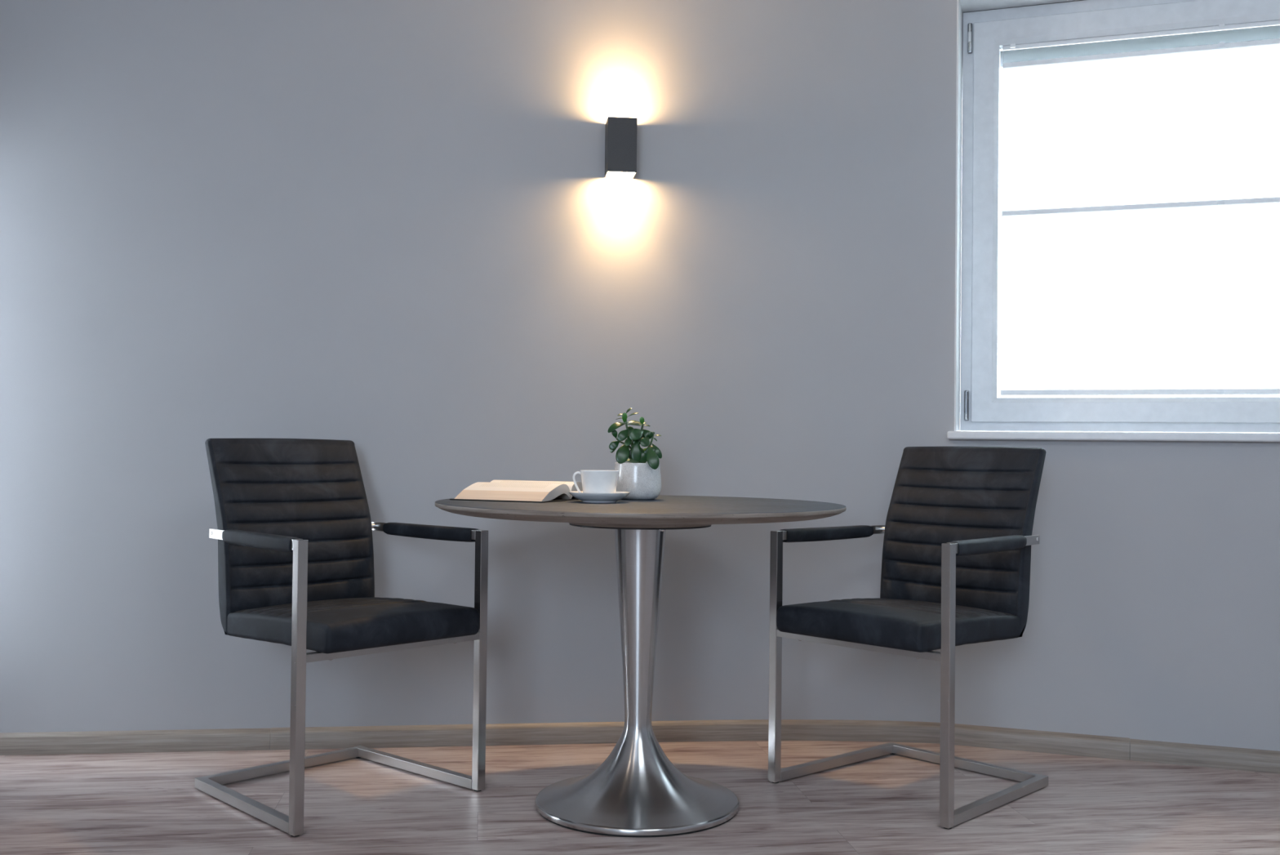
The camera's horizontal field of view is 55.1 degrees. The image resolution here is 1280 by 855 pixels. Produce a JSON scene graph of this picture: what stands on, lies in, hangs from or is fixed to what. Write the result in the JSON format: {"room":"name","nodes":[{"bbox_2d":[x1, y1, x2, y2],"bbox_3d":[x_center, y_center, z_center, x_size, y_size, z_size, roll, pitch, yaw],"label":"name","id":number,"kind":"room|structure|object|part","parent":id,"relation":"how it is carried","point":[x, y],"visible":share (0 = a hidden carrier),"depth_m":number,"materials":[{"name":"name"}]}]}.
{"room":"dining room","nodes":[
{"label":"dining room","id":0,"kind":"room"},
{"bbox_2d":[0,0,963,732],"bbox_3d":[-0.642,-0.368,3.776,3.439,2.620,0.380,1,-1,-6],"label":"wall","id":1,"kind":"structure","parent":0,"point":[397,230],"depth_m":3.65,"materials":[{"name":"grey paint"}]},
{"bbox_2d":[0,727,271,755],"bbox_3d":[-1.555,0.896,3.494,0.974,0.060,0.014,1,-1,-7],"label":"baseboard","id":2,"kind":"structure","parent":1,"relation":"attached to","point":[224,739],"depth_m":3.50,"materials":[{"name":"brown wood"}]},
{"bbox_2d":[604,116,637,178],"bbox_3d":[-0.058,-0.838,3.678,0.087,0.162,0.084,1,-1,-7],"label":"wall sconce","id":3,"kind":"object","parent":1,"relation":"attached to","point":[620,133],"visible":1,"depth_m":3.64,"materials":[{"name":"black metal"}]},
{"bbox_2d":[270,719,1129,759],"bbox_3d":[0.174,0.918,3.647,2.491,0.062,0.209,1,-1,0],"label":"baseboard","id":4,"kind":"structure","parent":1,"relation":"attached to","point":[723,730],"depth_m":3.66,"materials":[{"name":"brown wood"}]},
{"bbox_2d":[0,740,1279,854],"bbox_3d":[0.710,0.951,0.434,6.300,0.100,7.900,1,-1,0],"label":"floor","id":5,"kind":"structure","parent":0,"point":[146,802],"depth_m":3.04,"materials":[{"name":"laminate"}]},
{"bbox_2d":[194,438,488,836],"bbox_3d":[-0.770,0.479,3.142,0.611,0.901,0.555,0,-1,44],"label":"armchair","id":6,"kind":"object","parent":5,"relation":"on","point":[293,532],"visible":1,"depth_m":3.16,"materials":[{"name":"leather"}]},
{"bbox_3d":[-0.959,0.908,2.966,0.025,0.025,0.504,2,-1,-43],"label":"rail","id":7,"kind":"part","parent":6,"relation":"part of","materials":[{"name":"metal"}]},
{"bbox_3d":[-0.960,0.914,3.312,0.024,0.024,0.452,0,-1,44],"label":"rail","id":8,"kind":"part","parent":6,"relation":"part of","materials":[{"name":"metal"}]},
{"bbox_3d":[-0.934,0.280,3.304,0.151,0.501,0.444,0,-1,44],"label":"backrest","id":9,"kind":"part","parent":6,"relation":"part of","materials":[{"name":"leather"}]},
{"bbox_3d":[-0.774,0.587,2.780,0.025,0.665,0.025,0,-1,44],"label":"leg","id":10,"kind":"part","parent":6,"relation":"part of","materials":[{"name":"metal"}]},
{"bbox_3d":[-0.719,0.487,3.093,0.468,0.087,0.444,0,-1,44],"label":"seat","id":11,"kind":"part","parent":6,"relation":"part of","materials":[{"name":"leather"}]},
{"bbox_3d":[-0.593,0.529,2.971,0.023,0.018,0.502,0,-1,44],"label":"seat rail","id":12,"kind":"part","parent":6,"relation":"part of","materials":[{"name":"metal"}]},
{"bbox_3d":[-0.615,0.918,3.326,0.504,0.025,0.025,0,-1,41],"label":"rail","id":13,"kind":"part","parent":6,"relation":"part of","materials":[{"name":"metal"}]},
{"bbox_3d":[-0.412,0.598,3.160,0.025,0.665,0.025,0,-1,44],"label":"leg","id":14,"kind":"part","parent":6,"relation":"part of","materials":[{"name":"metal"}]},
{"bbox_2d":[435,494,846,836],"bbox_3d":[-0.003,0.561,3.044,1.009,0.750,1.009,1,-1,0],"label":"pedestal table","id":15,"kind":"object","parent":5,"relation":"on","point":[637,790],"visible":0.98,"depth_m":2.95,"materials":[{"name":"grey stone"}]},
{"bbox_2d":[449,480,582,502],"bbox_3d":[-0.290,0.162,3.186,0.260,0.046,0.352,0,-1,22],"label":"open book","id":16,"kind":"object","parent":15,"relation":"on","point":[516,491],"visible":0.89,"depth_m":3.08,"materials":[{"name":"white paper"}]},
{"bbox_2d":[568,490,630,502],"bbox_3d":[-0.101,0.173,3.055,0.153,0.024,0.153,1,-1,0],"label":"saucer","id":17,"kind":"object","parent":15,"relation":"on","point":[584,497],"visible":0.94,"depth_m":3.00,"materials":[{"name":"white ceramic"}]},
{"bbox_2d":[572,470,618,493],"bbox_3d":[-0.101,0.142,3.056,0.096,0.070,0.096,0,-1,45],"label":"coffee cup","id":18,"kind":"object","parent":17,"relation":"on","point":[593,481],"visible":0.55,"depth_m":3.02,"materials":[{"name":"white ceramic"}]},
{"bbox_3d":[-0.154,0.141,3.056,0.028,0.063,0.006,1,-1,0],"label":"handle","id":19,"kind":"part","parent":18,"relation":"part of","materials":[{"name":"white ceramic"}]},
{"bbox_2d":[607,408,662,499],"bbox_3d":[-0.014,0.069,3.244,0.143,0.240,0.131,1,-1,0],"label":"jade plant","id":20,"kind":"object","parent":15,"relation":"on","point":[637,477],"visible":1,"depth_m":3.21,"materials":[{"name":"green plant"}]},
{"bbox_3d":[-0.038,0.046,3.235,0.056,0.042,0.008,1,-1,-20],"label":"stem","id":21,"kind":"part","parent":20,"relation":"part of","materials":[{"name":"green plant"}]},
{"bbox_3d":[-0.021,0.034,3.242,0.038,0.141,0.011,1,-1,-17],"label":"stem","id":22,"kind":"part","parent":20,"relation":"part of","materials":[{"name":"green plant"}]},
{"bbox_3d":[-0.008,0.141,3.244,0.128,0.096,0.128,1,-1,0],"label":"pot","id":23,"kind":"part","parent":20,"relation":"part of","materials":[{"name":"ceramic"}]},
{"bbox_3d":[0.014,0.061,3.234,0.046,0.086,0.009,0,-1,21],"label":"stem","id":24,"kind":"part","parent":20,"relation":"part of","materials":[{"name":"green plant"}]},
{"bbox_3d":[0.001,0.240,3.049,0.352,0.004,0.352,1,-1,0],"label":"mounting plate","id":25,"kind":"part","parent":15,"relation":"part of","materials":[{"name":"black metal"}]},
{"bbox_2d":[768,445,1048,828],"bbox_3d":[0.722,0.497,3.252,0.611,0.901,0.555,2,-1,-44],"label":"armchair","id":26,"kind":"object","parent":5,"relation":"on","point":[958,539],"visible":1,"depth_m":3.27,"materials":[{"name":"leather"}]},
{"bbox_3d":[0.361,0.608,3.269,0.025,0.665,0.025,2,-1,-44],"label":"leg","id":27,"kind":"part","parent":26,"relation":"part of","materials":[{"name":"metal"}]},
{"bbox_3d":[0.557,0.933,3.436,0.504,0.025,0.025,1,-1,-41],"label":"rail","id":28,"kind":"part","parent":26,"relation":"part of","materials":[{"name":"metal"}]},
{"bbox_3d":[0.544,0.544,3.081,0.023,0.018,0.502,2,-1,-44],"label":"seat rail","id":29,"kind":"part","parent":26,"relation":"part of","materials":[{"name":"metal"}]},
{"bbox_3d":[0.671,0.504,3.203,0.468,0.087,0.444,2,-1,-44],"label":"seat","id":30,"kind":"part","parent":26,"relation":"part of","materials":[{"name":"leather"}]},
{"bbox_3d":[0.725,0.606,2.890,0.025,0.665,0.025,2,-1,-44],"label":"leg","id":31,"kind":"part","parent":26,"relation":"part of","materials":[{"name":"metal"}]},
{"bbox_3d":[0.890,0.302,3.415,0.151,0.501,0.444,2,-1,-44],"label":"backrest","id":32,"kind":"part","parent":26,"relation":"part of","materials":[{"name":"leather"}]},
{"bbox_3d":[0.902,0.937,3.422,0.024,0.024,0.452,2,-1,-44],"label":"rail","id":33,"kind":"part","parent":26,"relation":"part of","materials":[{"name":"metal"}]},
{"bbox_3d":[0.902,0.931,3.077,0.025,0.025,0.504,0,-1,43],"label":"rail","id":34,"kind":"part","parent":26,"relation":"part of","materials":[{"name":"metal"}]},
{"bbox_2d":[954,0,1279,751],"bbox_3d":[2.268,-0.342,3.442,2.663,2.620,0.300,0,-1,19],"label":"wall","id":35,"kind":"structure","parent":0,"point":[1153,612],"depth_m":3.55,"materials":[{"name":"grey paint"}]},
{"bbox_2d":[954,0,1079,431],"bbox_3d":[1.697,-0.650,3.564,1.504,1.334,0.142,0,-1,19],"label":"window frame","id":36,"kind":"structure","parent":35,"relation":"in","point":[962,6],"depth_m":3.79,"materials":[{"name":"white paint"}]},
{"bbox_2d":[946,431,1279,441],"bbox_3d":[1.685,0.029,3.538,1.542,0.025,0.170,0,-1,19],"label":"window sill","id":37,"kind":"structure","parent":35,"relation":"attached to","point":[997,435],"depth_m":3.56,"materials":[{"name":"white plastic"}]},
{"bbox_2d":[960,0,1279,432],"bbox_3d":[1.729,-0.648,3.653,1.493,1.325,0.092,0,-1,19],"label":"window","id":38,"kind":"structure","parent":35,"relation":"in","point":[984,33],"depth_m":3.81,"materials":[{"name":"white plastic"}]},
{"bbox_2d":[1000,25,1279,92],"bbox_3d":[1.800,-1.288,3.846,1.503,0.285,0.285,0,-1,19],"label":"window blind","id":39,"kind":"object","parent":38,"relation":"attached to","point":[1266,33],"depth_m":3.78,"materials":[{"name":"white fabric"}]},
{"bbox_2d":[1000,20,1279,395],"bbox_3d":[1.721,-0.649,3.637,1.246,1.104,0.027,0,-1,19],"label":"window pane","id":40,"kind":"object","parent":38,"relation":"attached to","point":[1140,189],"visible":1,"depth_m":3.71,"materials":[{"name":"glass"}]},
{"bbox_3d":[1.133,-0.645,3.838,0.002,1.086,0.001,1,-1,0],"label":"guide cord","id":41,"kind":"part","parent":40,"relation":"part of","materials":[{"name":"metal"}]},
{"bbox_3d":[1.717,-0.105,3.631,1.246,0.017,0.019,0,-1,19],"label":"rail","id":42,"kind":"part","parent":40,"relation":"part of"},
{"bbox_3d":[1.723,-0.666,3.641,1.246,0.016,0.019,0,-1,19],"label":"rail","id":43,"kind":"part","parent":40,"relation":"part of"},
{"bbox_3d":[1.727,-1.187,3.643,1.246,0.013,0.007,0,-1,19],"label":"head rail","id":44,"kind":"part","parent":40,"relation":"part of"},
{"bbox_3d":[1.728,-1.131,3.648,1.246,0.017,0.019,0,-1,19],"label":"rail","id":45,"kind":"part","parent":40,"relation":"part of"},
{"bbox_2d":[1129,738,1279,773],"bbox_3d":[2.352,0.936,3.220,1.981,0.060,0.014,0,-1,19],"label":"baseboard","id":46,"kind":"structure","parent":35,"relation":"attached to","point":[1144,750],"depth_m":3.48,"materials":[{"name":"brown wood"}]}
]}

